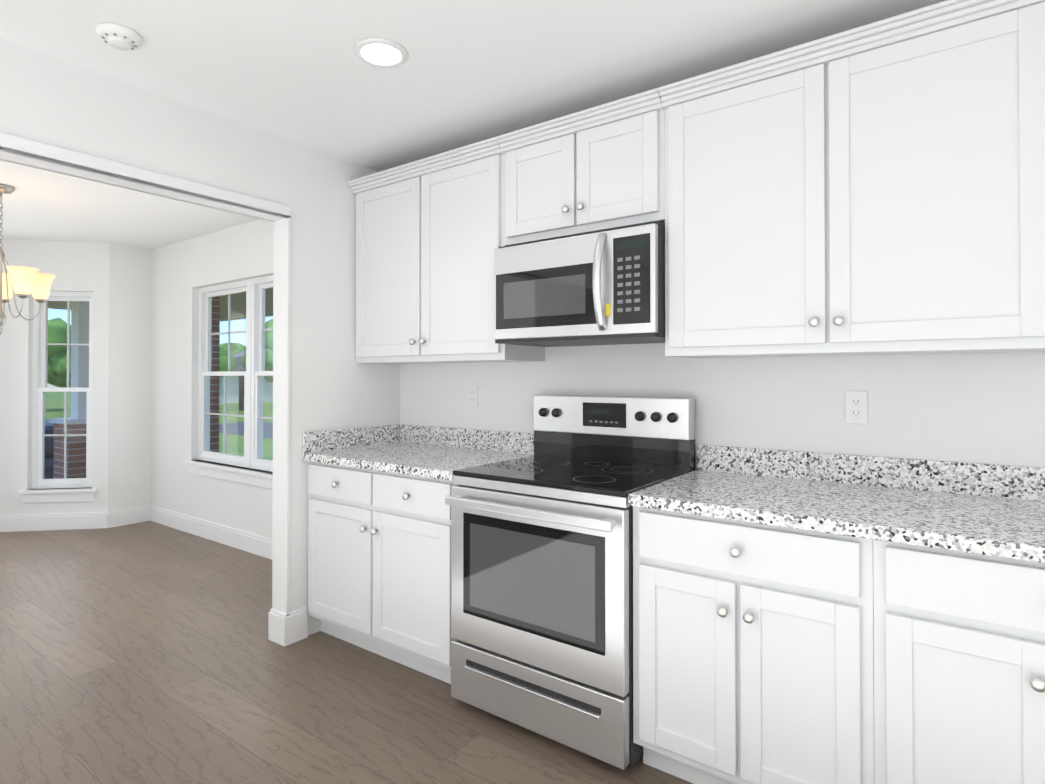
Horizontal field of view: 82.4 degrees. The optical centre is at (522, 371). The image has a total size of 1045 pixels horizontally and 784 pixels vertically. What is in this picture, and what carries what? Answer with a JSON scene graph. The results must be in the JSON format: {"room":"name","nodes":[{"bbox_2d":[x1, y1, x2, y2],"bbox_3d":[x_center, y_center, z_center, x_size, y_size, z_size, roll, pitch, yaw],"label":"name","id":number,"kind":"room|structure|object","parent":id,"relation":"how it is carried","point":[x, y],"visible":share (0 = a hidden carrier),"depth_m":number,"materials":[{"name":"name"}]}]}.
{"room":"kitchen","nodes":[
{"label":"kitchen","id":0,"kind":"room"},
{"bbox_2d":[0,239,108,514],"bbox_3d":[-4.014,0.115,5.107,0.930,2.440,0.140,0,-1,-9],"label":"wall","id":1,"kind":"structure","parent":0,"point":[77,266],"depth_m":5.04,"materials":[{"name":"white paint"}]},
{"bbox_2d":[0,512,107,531],"bbox_3d":[-3.973,1.267,5.024,0.883,0.135,0.016,0,-1,-9],"label":"baseboard","id":2,"kind":"structure","parent":1,"relation":"attached to","point":[59,521],"depth_m":5.02,"materials":[{"name":"white paint"}]},
{"bbox_2d":[18,487,97,502],"bbox_3d":[-3.912,1.047,5.052,0.592,0.105,0.096,0,-1,-9],"label":"window sill","id":3,"kind":"structure","parent":1,"relation":"attached to","point":[55,495],"depth_m":5.03,"materials":[{"name":"white paint"}]},
{"bbox_2d":[32,291,92,488],"bbox_3d":[-3.925,0.155,5.144,0.492,1.680,0.075,0,-1,-9],"label":"sash window","id":4,"kind":"structure","parent":1,"relation":"in","point":[40,357],"depth_m":5.12,"materials":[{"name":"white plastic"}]},
{"bbox_2d":[108,243,152,511],"bbox_3d":[-3.501,0.117,5.290,0.140,2.440,0.340,0,-1,36],"label":"wall","id":5,"kind":"structure","parent":0,"point":[130,370],"depth_m":5.24,"materials":[{"name":"white paint"}]},
{"bbox_2d":[108,505,149,527],"bbox_3d":[-3.438,1.269,5.233,0.016,0.135,0.340,0,-1,36],"label":"baseboard","id":6,"kind":"structure","parent":5,"relation":"attached to","point":[128,516],"depth_m":5.21,"materials":[{"name":"white paint"}]},
{"bbox_2d":[0,38,399,634],"bbox_3d":[-2.104,0.083,1.642,0.101,2.440,4.600,0,-1,36],"label":"wall","id":7,"kind":"structure","parent":0,"point":[45,98],"depth_m":2.90,"materials":[{"name":"white paint"}]},
{"bbox_2d":[0,132,289,616],"bbox_3d":[-1.933,0.248,1.876,0.125,2.115,2.582,0,-1,36],"label":"door frame","id":8,"kind":"structure","parent":7,"relation":"attached to","point":[28,152],"depth_m":2.87,"materials":[{"name":"white paint"}]},
{"bbox_2d":[268,606,307,646],"bbox_3d":[-1.154,1.240,2.940,0.137,0.150,0.130,0,-1,36],"label":"baseboard","id":9,"kind":"structure","parent":7,"relation":"attached to","point":[284,630],"depth_m":2.90,"materials":[{"name":"white paint"}]},
{"bbox_2d":[0,521,692,783],"bbox_3d":[-1.846,1.452,1.473,9.000,0.300,4.950,0,-1,36],"label":"floor","id":10,"kind":"structure","parent":0,"point":[147,652],"depth_m":2.43,"materials":[{"name":"brown wood"}]},
{"bbox_2d":[308,461,456,683],"bbox_3d":[-0.499,0.877,2.901,1.003,0.875,0.658,0,-1,36],"label":"base cabinet","id":11,"kind":"object","parent":10,"relation":"on","point":[379,562],"visible":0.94,"depth_m":2.63,"materials":[{"name":"white paint"}]},
{"bbox_2d":[302,424,533,480],"bbox_3d":[-0.494,0.370,2.912,1.005,0.138,0.646,0,-1,36],"label":"countertop","id":12,"kind":"structure","parent":11,"relation":"on","point":[440,453],"depth_m":2.99,"materials":[{"name":"stone"}]},
{"bbox_2d":[445,395,694,769],"bbox_3d":[0.191,0.708,2.353,0.752,1.204,0.691,0,-1,36],"label":"range","id":13,"kind":"object","parent":10,"relation":"on","point":[542,588],"visible":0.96,"depth_m":2.13,"materials":[{"name":"grey metal"}]},
{"bbox_2d":[633,506,873,783],"bbox_3d":[0.795,0.869,1.961,0.675,0.875,0.658,0,-1,36],"label":"base cabinet","id":14,"kind":"object","parent":10,"relation":"on","point":[753,653],"visible":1,"depth_m":1.70,"materials":[{"name":"white paint"}]},
{"bbox_2d":[873,540,1044,783],"bbox_3d":[1.357,0.865,1.553,0.713,0.875,0.658,0,-1,36],"label":"base cabinet","id":15,"kind":"object","parent":10,"relation":"on","point":[959,667],"visible":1,"depth_m":1.43,"materials":[{"name":"white paint"}]},
{"bbox_2d":[628,444,1044,562],"bbox_3d":[1.090,0.359,1.761,1.395,0.138,0.646,0,-1,36],"label":"countertop","id":16,"kind":"structure","parent":15,"relation":"on","point":[996,510],"depth_m":1.83,"materials":[{"name":"stone"}]},
{"bbox_2d":[0,0,945,249],"bbox_3d":[-1.846,-1.198,1.498,9.000,0.120,4.950,0,-1,36],"label":"ceiling","id":17,"kind":"structure","parent":0,"point":[467,72],"depth_m":2.19,"materials":[{"name":"white paint"}]},
{"bbox_2d":[0,184,55,334],"bbox_3d":[-3.137,-0.668,3.615,0.527,0.898,0.509,0,-1,36],"label":"chandelier","id":18,"kind":"object","parent":17,"relation":"hanging from","point":[23,282],"visible":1,"depth_m":3.60,"materials":[{"name":"beige glass"}]},
{"bbox_2d":[96,22,142,49],"bbox_3d":[-1.352,-1.113,2.003,0.132,0.040,0.132,0,-1,36],"label":"smoke detector","id":19,"kind":"object","parent":17,"relation":"attached to","point":[118,36],"visible":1,"depth_m":1.97,"materials":[{"name":"white plastic"}]},
{"bbox_2d":[353,38,408,67],"bbox_3d":[-0.502,-1.127,2.121,0.192,0.010,0.192,0,-1,36],"label":"recessed light","id":20,"kind":"object","parent":17,"relation":"in","point":[382,52],"visible":1,"depth_m":2.11,"materials":[{"name":"white plastic"}]},
{"bbox_2d":[151,219,1044,538],"bbox_3d":[-0.183,0.097,3.176,7.994,2.440,0.140,0,-1,36],"label":"wall","id":21,"kind":"structure","parent":0,"point":[986,408],"depth_m":2.50,"materials":[{"name":"white paint"}]},
{"bbox_2d":[150,505,271,559],"bbox_3d":[-2.074,1.261,4.442,3.153,0.135,0.016,0,-1,36],"label":"baseboard","id":22,"kind":"structure","parent":21,"relation":"attached to","point":[243,541],"depth_m":4.68,"materials":[{"name":"white paint"}]},
{"bbox_2d":[184,460,272,488],"bbox_3d":[-2.095,0.783,4.482,1.692,0.105,0.096,0,-1,36],"label":"window sill","id":23,"kind":"structure","parent":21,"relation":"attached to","point":[253,477],"depth_m":4.53,"materials":[{"name":"white paint"}]},
{"bbox_2d":[198,275,272,471],"bbox_3d":[-2.045,0.015,4.557,1.592,1.432,0.085,0,-1,36],"label":"dining room window","id":24,"kind":"structure","parent":21,"relation":"in","point":[254,373],"depth_m":4.58,"materials":[{"name":"white plastic"}]},
{"bbox_2d":[348,137,544,363],"bbox_3d":[-0.411,-0.530,3.025,1.012,0.964,0.378,0,-1,36],"label":"upper cabinet","id":25,"kind":"object","parent":21,"relation":"attached to","point":[430,234],"visible":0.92,"depth_m":2.86,"materials":[{"name":"white paint"}]},
{"bbox_2d":[467,385,477,406],"bbox_3d":[-0.263,0.129,3.140,0.070,0.116,0.008,0,-1,36],"label":"electrical outlet","id":26,"kind":"object","parent":21,"relation":"attached to","point":[472,395],"visible":1,"depth_m":3.14,"materials":[{"name":"white plastic"}]},
{"bbox_2d":[497,88,664,245],"bbox_3d":[0.298,-0.786,2.512,0.740,0.462,0.378,0,-1,36],"label":"upper cabinet","id":27,"kind":"object","parent":21,"relation":"attached to","point":[597,168],"visible":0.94,"depth_m":2.36,"materials":[{"name":"white paint"}]},
{"bbox_2d":[494,221,664,346],"bbox_3d":[0.274,-0.329,2.475,0.734,0.416,0.458,0,-1,36],"label":"over-the-range microwave","id":28,"kind":"object","parent":27,"relation":"attached to","point":[604,287],"visible":0.98,"depth_m":2.30,"materials":[{"name":"grey metal"}]},
{"bbox_2d":[658,0,1044,357],"bbox_3d":[1.033,-0.540,1.976,1.076,0.964,0.378,0,-1,36],"label":"upper cabinet","id":29,"kind":"object","parent":21,"relation":"attached to","point":[876,188],"visible":1,"depth_m":1.79,"materials":[{"name":"white paint"}]},
{"bbox_2d":[845,391,867,423],"bbox_3d":[1.172,0.126,2.097,0.070,0.116,0.008,0,-1,36],"label":"electrical outlet","id":30,"kind":"object","parent":21,"relation":"attached to","point":[856,407],"visible":1,"depth_m":2.10,"materials":[{"name":"white plastic"}]},
{"label":"outside","id":31,"kind":"structure","parent":0,"visible":0},
{"bbox_2d":[44,288,272,478],"bbox_3d":[-0.712,-1.292,3.486,240.000,6.924,240.000,0,-1,36],"label":"scenery","id":32,"kind":"structure","parent":31,"point":[237,425],"depth_m":9.02,"materials":[{"name":"green plant"}]}
]}

